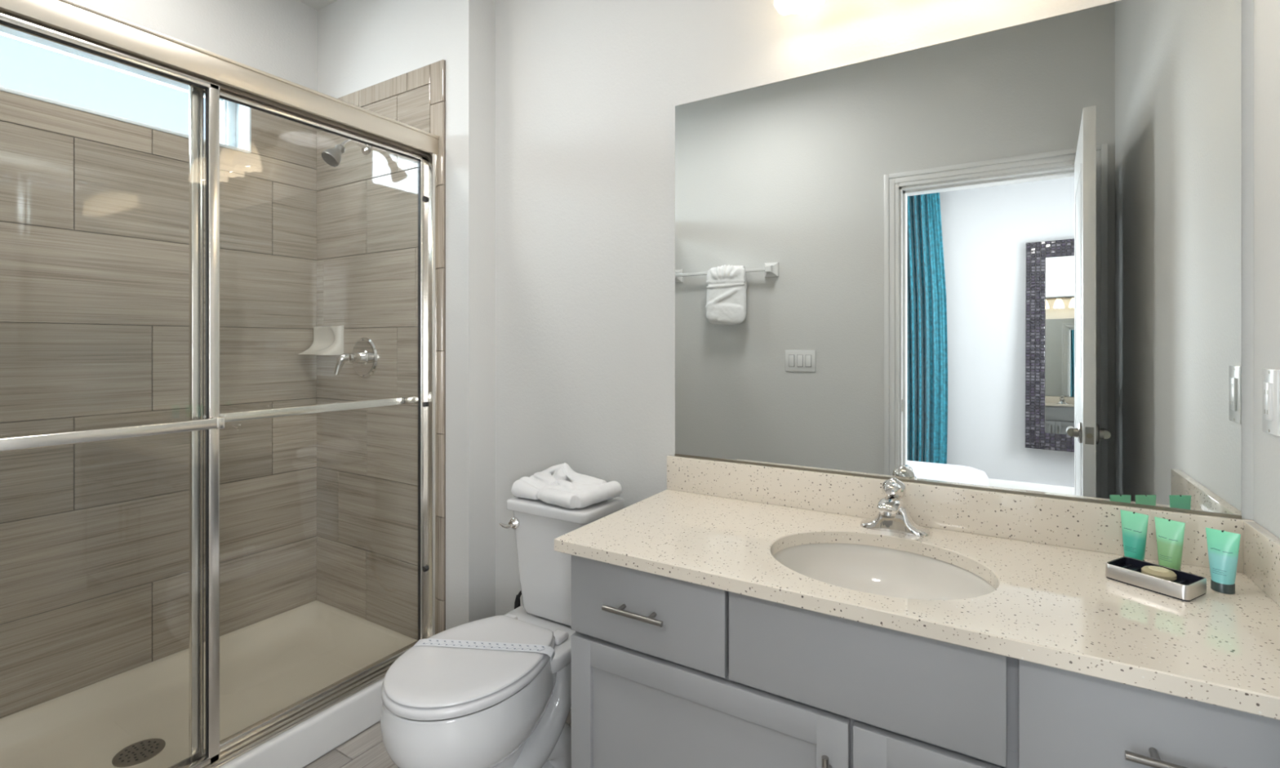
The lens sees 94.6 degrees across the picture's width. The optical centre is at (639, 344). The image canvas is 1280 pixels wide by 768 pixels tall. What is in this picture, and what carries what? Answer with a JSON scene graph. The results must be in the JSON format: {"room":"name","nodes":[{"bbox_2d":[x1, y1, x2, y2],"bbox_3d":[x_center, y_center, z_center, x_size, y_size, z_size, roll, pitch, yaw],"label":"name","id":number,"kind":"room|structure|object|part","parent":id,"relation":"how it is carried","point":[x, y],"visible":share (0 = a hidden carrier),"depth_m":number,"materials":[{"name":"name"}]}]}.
{"room":"bathroom","nodes":[
{"label":"bathroom","id":0,"kind":"room"},
{"bbox_2d":[0,0,317,718],"bbox_3d":[-1.846,-0.110,1.974,0.130,2.700,1.495,0,0,31],"label":"wall","id":1,"kind":"structure","parent":0,"point":[95,209],"depth_m":2.04,"materials":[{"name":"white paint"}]},
{"bbox_2d":[0,25,251,153],"bbox_3d":[-1.880,-0.897,1.930,0.148,0.286,1.057,0,0,31],"label":"window","id":2,"kind":"structure","parent":1,"relation":"in","point":[235,118],"depth_m":2.13,"materials":[{"name":"white plastic"}]},
{"bbox_3d":[-1.863,-0.897,1.920,0.108,0.286,1.057,0,0,31],"label":"sill","id":3,"kind":"part","parent":2,"relation":"part of","materials":[{"name":"beige tile"}]},
{"bbox_2d":[297,0,337,10],"bbox_3d":[-0.720,-1.510,-0.157,4.268,0.100,4.424,0,0,31],"label":"ceiling","id":4,"kind":"structure","parent":0,"point":[317,5],"depth_m":2.53,"materials":[{"name":"white paint"}]},
{"bbox_2d":[316,0,495,639],"bbox_3d":[-1.004,-0.110,2.464,1.060,2.700,0.240,0,0,31],"label":"wall","id":5,"kind":"structure","parent":0,"point":[428,66],"depth_m":2.27,"materials":[{"name":"white paint"}]},
{"bbox_2d":[298,325,343,355],"bbox_3d":[-1.344,-0.016,2.479,0.197,0.124,0.091,0,0,31],"label":"soap dish","id":6,"kind":"object","parent":5,"relation":"attached to","point":[327,340],"visible":1,"depth_m":2.48,"materials":[{"name":"beige ceramic"}]},
{"bbox_2d":[321,139,372,167],"bbox_3d":[-1.149,-0.753,2.305,0.068,0.143,0.182,0,0,31],"label":"shower","id":7,"kind":"object","parent":5,"relation":"attached to","point":[332,157],"visible":0.91,"depth_m":2.27,"materials":[{"name":"silver metal"}]},
{"bbox_3d":[-1.133,-0.781,2.330,0.020,0.059,0.118,0,0,31],"label":"arm","id":8,"kind":"part","parent":7,"relation":"part of","materials":[{"name":"silver metal"}]},
{"bbox_2d":[333,337,377,377],"bbox_3d":[-1.141,0.055,2.339,0.164,0.164,0.116,0,0,31],"label":"shower valve","id":9,"kind":"object","parent":5,"relation":"attached to","point":[363,357],"visible":1,"depth_m":2.36,"materials":[{"name":"silver metal"}]},
{"bbox_3d":[-1.147,0.076,2.336,0.050,0.093,0.107,0,0,35],"label":"lever handle","id":10,"kind":"part","parent":9,"relation":"part of","materials":[{"name":"silver metal"}]},
{"bbox_2d":[302,708,571,767],"bbox_3d":[-0.510,1.290,1.225,3.192,0.100,1.844,0,0,31],"label":"floor","id":11,"kind":"structure","parent":0,"point":[366,749],"depth_m":1.78,"materials":[{"name":"brown tile"}]},
{"bbox_2d":[0,600,417,767],"bbox_3d":[-1.446,1.177,1.730,0.805,0.127,1.471,0,0,31],"label":"shower pan","id":12,"kind":"object","parent":11,"relation":"on","point":[139,717],"visible":0.85,"depth_m":1.91,"materials":[{"name":"beige plastic"}]},
{"bbox_2d":[0,0,439,767],"bbox_3d":[-1.145,0.176,1.548,0.123,1.872,1.473,0,0,30],"label":"sliding shower doors","id":13,"kind":"structure","parent":12,"relation":"on","point":[71,24],"depth_m":1.55,"materials":[{"name":"silver glass"}]},
{"bbox_3d":[-1.310,0.208,1.248,0.018,1.784,0.742,0,0,31],"label":"sliding panel","id":14,"kind":"part","parent":13,"relation":"part of","materials":[{"name":"clear glass"}]},
{"bbox_3d":[-1.147,-0.720,1.549,0.074,0.080,1.472,0,0,31],"label":"header rail","id":15,"kind":"part","parent":13,"relation":"part of","materials":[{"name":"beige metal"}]},
{"bbox_3d":[-0.978,0.208,1.850,0.018,1.784,0.737,0,0,31],"label":"sliding panel","id":16,"kind":"part","parent":13,"relation":"part of","materials":[{"name":"clear glass"}]},
{"bbox_2d":[380,496,624,767],"bbox_3d":[-0.397,0.866,1.678,0.427,0.749,0.735,0,0,31],"label":"toilet","id":17,"kind":"object","parent":11,"relation":"on","point":[442,707],"visible":0.92,"depth_m":1.52,"materials":[{"name":"white ceramic"}]},
{"bbox_3d":[-0.444,0.838,1.541,0.360,0.028,0.451,0,0,31],"label":"seat","id":18,"kind":"part","parent":17,"relation":"part of","materials":[{"name":"white plastic"}]},
{"bbox_3d":[-0.444,0.816,1.541,0.352,0.013,0.443,0,0,31],"label":"lid","id":19,"kind":"part","parent":17,"relation":"part of","materials":[{"name":"white plastic"}]},
{"bbox_2d":[413,638,555,662],"bbox_3d":[-0.422,0.820,1.583,0.386,0.026,0.038,0,0,6],"label":"band","id":20,"kind":"object","parent":17,"relation":"on","point":[548,651],"visible":1,"depth_m":1.58,"materials":[{"name":"white paper"}]},
{"bbox_3d":[-0.408,0.563,1.849,0.050,0.036,0.048,0,0,31],"label":"flush lever","id":21,"kind":"part","parent":17,"relation":"part of","materials":[{"name":"silver metal"}]},
{"bbox_3d":[-0.235,0.685,1.880,0.296,0.323,0.198,0,0,31],"label":"tank","id":22,"kind":"part","parent":17,"relation":"part of","materials":[{"name":"white ceramic"}]},
{"bbox_3d":[-0.238,0.507,1.879,0.322,0.032,0.221,0,0,31],"label":"tank lid","id":23,"kind":"part","parent":17,"relation":"part of","materials":[{"name":"white ceramic"}]},
{"bbox_2d":[511,462,622,508],"bbox_3d":[-0.237,0.438,1.860,0.328,0.102,0.197,0,0,31],"label":"folded towel","id":24,"kind":"object","parent":17,"relation":"on","point":[580,491],"visible":1,"depth_m":1.83,"materials":[{"name":"white fabric"}]},
{"bbox_2d":[571,555,1279,767],"bbox_3d":[0.507,0.857,1.238,1.264,0.766,0.561,0,0,31],"label":"vanity cabinet","id":25,"kind":"object","parent":11,"relation":"on","point":[667,673],"visible":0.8,"depth_m":1.06,"materials":[{"name":"grey wood"}]},
{"bbox_3d":[-0.011,0.568,1.245,0.145,0.012,0.036,0,0,31],"label":"pull handle","id":26,"kind":"part","parent":25,"relation":"part of","materials":[{"name":"silver metal"}]},
{"bbox_3d":[0.009,0.567,1.266,0.381,0.180,0.018,0,0,31],"label":"drawer","id":27,"kind":"part","parent":25,"relation":"part of","materials":[{"name":"grey paint"}]},
{"bbox_3d":[0.108,0.904,1.205,0.614,0.471,0.018,0,0,31],"label":"cabinet door","id":28,"kind":"part","parent":25,"relation":"part of","materials":[{"name":"grey paint"}]},
{"bbox_3d":[0.329,0.792,1.038,0.012,0.145,0.036,0,0,31],"label":"pull handle","id":29,"kind":"part","parent":25,"relation":"part of","materials":[{"name":"silver metal"}]},
{"bbox_2d":[554,455,1279,719],"bbox_3d":[0.499,0.407,1.249,1.291,0.131,0.553,0,0,31],"label":"countertop","id":30,"kind":"structure","parent":25,"relation":"on","point":[719,525],"depth_m":1.17,"materials":[{"name":"stone"}]},
{"bbox_2d":[773,542,995,599],"bbox_3d":[0.486,0.547,1.214,0.471,0.146,0.395,0,0,31],"label":"undermount sink","id":31,"kind":"object","parent":30,"relation":"in","point":[874,570],"visible":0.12,"depth_m":1.36,"materials":[{"name":"white ceramic"}]},
{"bbox_2d":[860,477,929,537],"bbox_3d":[0.585,0.381,1.375,0.152,0.124,0.141,0,0,31],"label":"faucet","id":32,"kind":"object","parent":30,"relation":"on","point":[893,515],"visible":1,"depth_m":1.38,"materials":[{"name":"silver metal"}]},
{"bbox_3d":[0.583,0.379,1.370,0.054,0.053,0.130,0,0,31],"label":"spout","id":33,"kind":"part","parent":32,"relation":"part of","materials":[{"name":"silver metal"}]},
{"bbox_3d":[0.596,0.354,1.392,0.054,0.070,0.089,0,0,31],"label":"lever handle","id":34,"kind":"part","parent":32,"relation":"part of","materials":[{"name":"silver metal"}]},
{"bbox_2d":[1120,509,1148,560],"bbox_3d":[0.986,0.390,1.178,0.034,0.108,0.032,0,0,17],"label":"tube","id":35,"kind":"object","parent":30,"relation":"on","point":[1134,525],"visible":0.86,"depth_m":1.17,"materials":[{"name":"green plastic"}]},
{"bbox_2d":[1105,556,1206,601],"bbox_3d":[0.946,0.430,1.087,0.080,0.028,0.125,0,0,-28],"label":"tray","id":36,"kind":"object","parent":30,"relation":"on","point":[1188,587],"visible":0.84,"depth_m":1.07,"materials":[{"name":"silver metal"}]},
{"bbox_2d":[1141,565,1177,581],"bbox_3d":[0.951,0.419,1.082,0.049,0.015,0.049,0,0,31],"label":"soap bar","id":37,"kind":"object","parent":36,"relation":"in","point":[1160,572],"visible":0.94,"depth_m":1.07,"materials":[{"name":"beige"}]},
{"bbox_2d":[1154,516,1185,570],"bbox_3d":[1.012,0.390,1.128,0.032,0.108,0.034,0,0,14],"label":"tube","id":38,"kind":"object","parent":30,"relation":"on","point":[1170,534],"visible":0.83,"depth_m":1.12,"materials":[{"name":"green plastic"}]},
{"bbox_2d":[1205,527,1240,594],"bbox_3d":[1.048,0.390,1.062,0.032,0.108,0.034,0,0,11],"label":"tube","id":39,"kind":"object","parent":30,"relation":"on","point":[1223,547],"visible":1,"depth_m":1.05,"materials":[{"name":"teal plastic"}]},
{"bbox_3d":[0.649,0.904,0.877,0.634,0.471,0.018,0,0,31],"label":"cabinet door","id":40,"kind":"part","parent":25,"relation":"part of","materials":[{"name":"grey paint"}]},
{"bbox_3d":[0.753,0.567,0.813,0.390,0.180,0.018,0,0,31],"label":"drawer","id":41,"kind":"part","parent":25,"relation":"part of","materials":[{"name":"grey paint"}]},
{"bbox_3d":[0.739,0.568,0.789,0.145,0.012,0.036,0,0,31],"label":"pull handle","id":42,"kind":"part","parent":25,"relation":"part of","materials":[{"name":"silver metal"}]},
{"bbox_2d":[495,0,1253,615],"bbox_3d":[0.396,-0.110,1.695,2.132,2.700,0.100,0,0,31],"label":"wall","id":43,"kind":"structure","parent":0,"point":[588,92],"depth_m":1.93,"materials":[{"name":"white paint"}]},
{"bbox_2d":[773,0,825,15],"bbox_3d":[0.639,-0.970,1.379,0.644,0.222,0.186,0,0,31],"label":"vanity light","id":44,"kind":"object","parent":43,"relation":"attached to","point":[784,7],"visible":1,"depth_m":1.54,"materials":[{"name":"white glass"}]},
{"bbox_2d":[674,0,1241,519],"bbox_3d":[0.642,-0.193,1.481,1.251,1.070,0.008,0,0,31],"label":"wall mirror","id":45,"kind":"object","parent":43,"relation":"attached to","point":[1008,260],"visible":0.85,"depth_m":1.37,"materials":[{"name":"silver mirror"}]},
{"bbox_2d":[666,455,1255,573],"bbox_3d":[0.638,0.393,1.477,1.291,0.102,0.019,0,0,31],"label":"backsplash","id":46,"kind":"structure","parent":43,"relation":"attached to","point":[1068,523],"depth_m":1.39,"materials":[{"name":"stone"}]},
{"bbox_2d":[1253,0,1279,538],"bbox_3d":[0.817,-0.110,0.430,0.100,2.700,1.624,0,0,31],"label":"wall","id":47,"kind":"structure","parent":0,"point":[1266,12],"depth_m":1.09,"materials":[{"name":"white paint"}]},
{"bbox_2d":[1262,368,1279,436],"bbox_3d":[1.140,0.104,1.068,0.010,0.118,0.070,0,0,31],"label":"wall outlet","id":48,"kind":"object","parent":47,"relation":"attached to","point":[1270,377],"visible":1,"depth_m":1.06,"materials":[{"name":"white plastic"}]},
{"bbox_2d":[1262,382,1272,421],"bbox_3d":[1.138,0.104,1.070,0.005,0.068,0.034,0,0,31],"label":"receptacle","id":49,"kind":"object","parent":48,"relation":"attached to","point":[1267,386],"depth_m":1.06,"materials":[{"name":"white plastic"}]}
]}

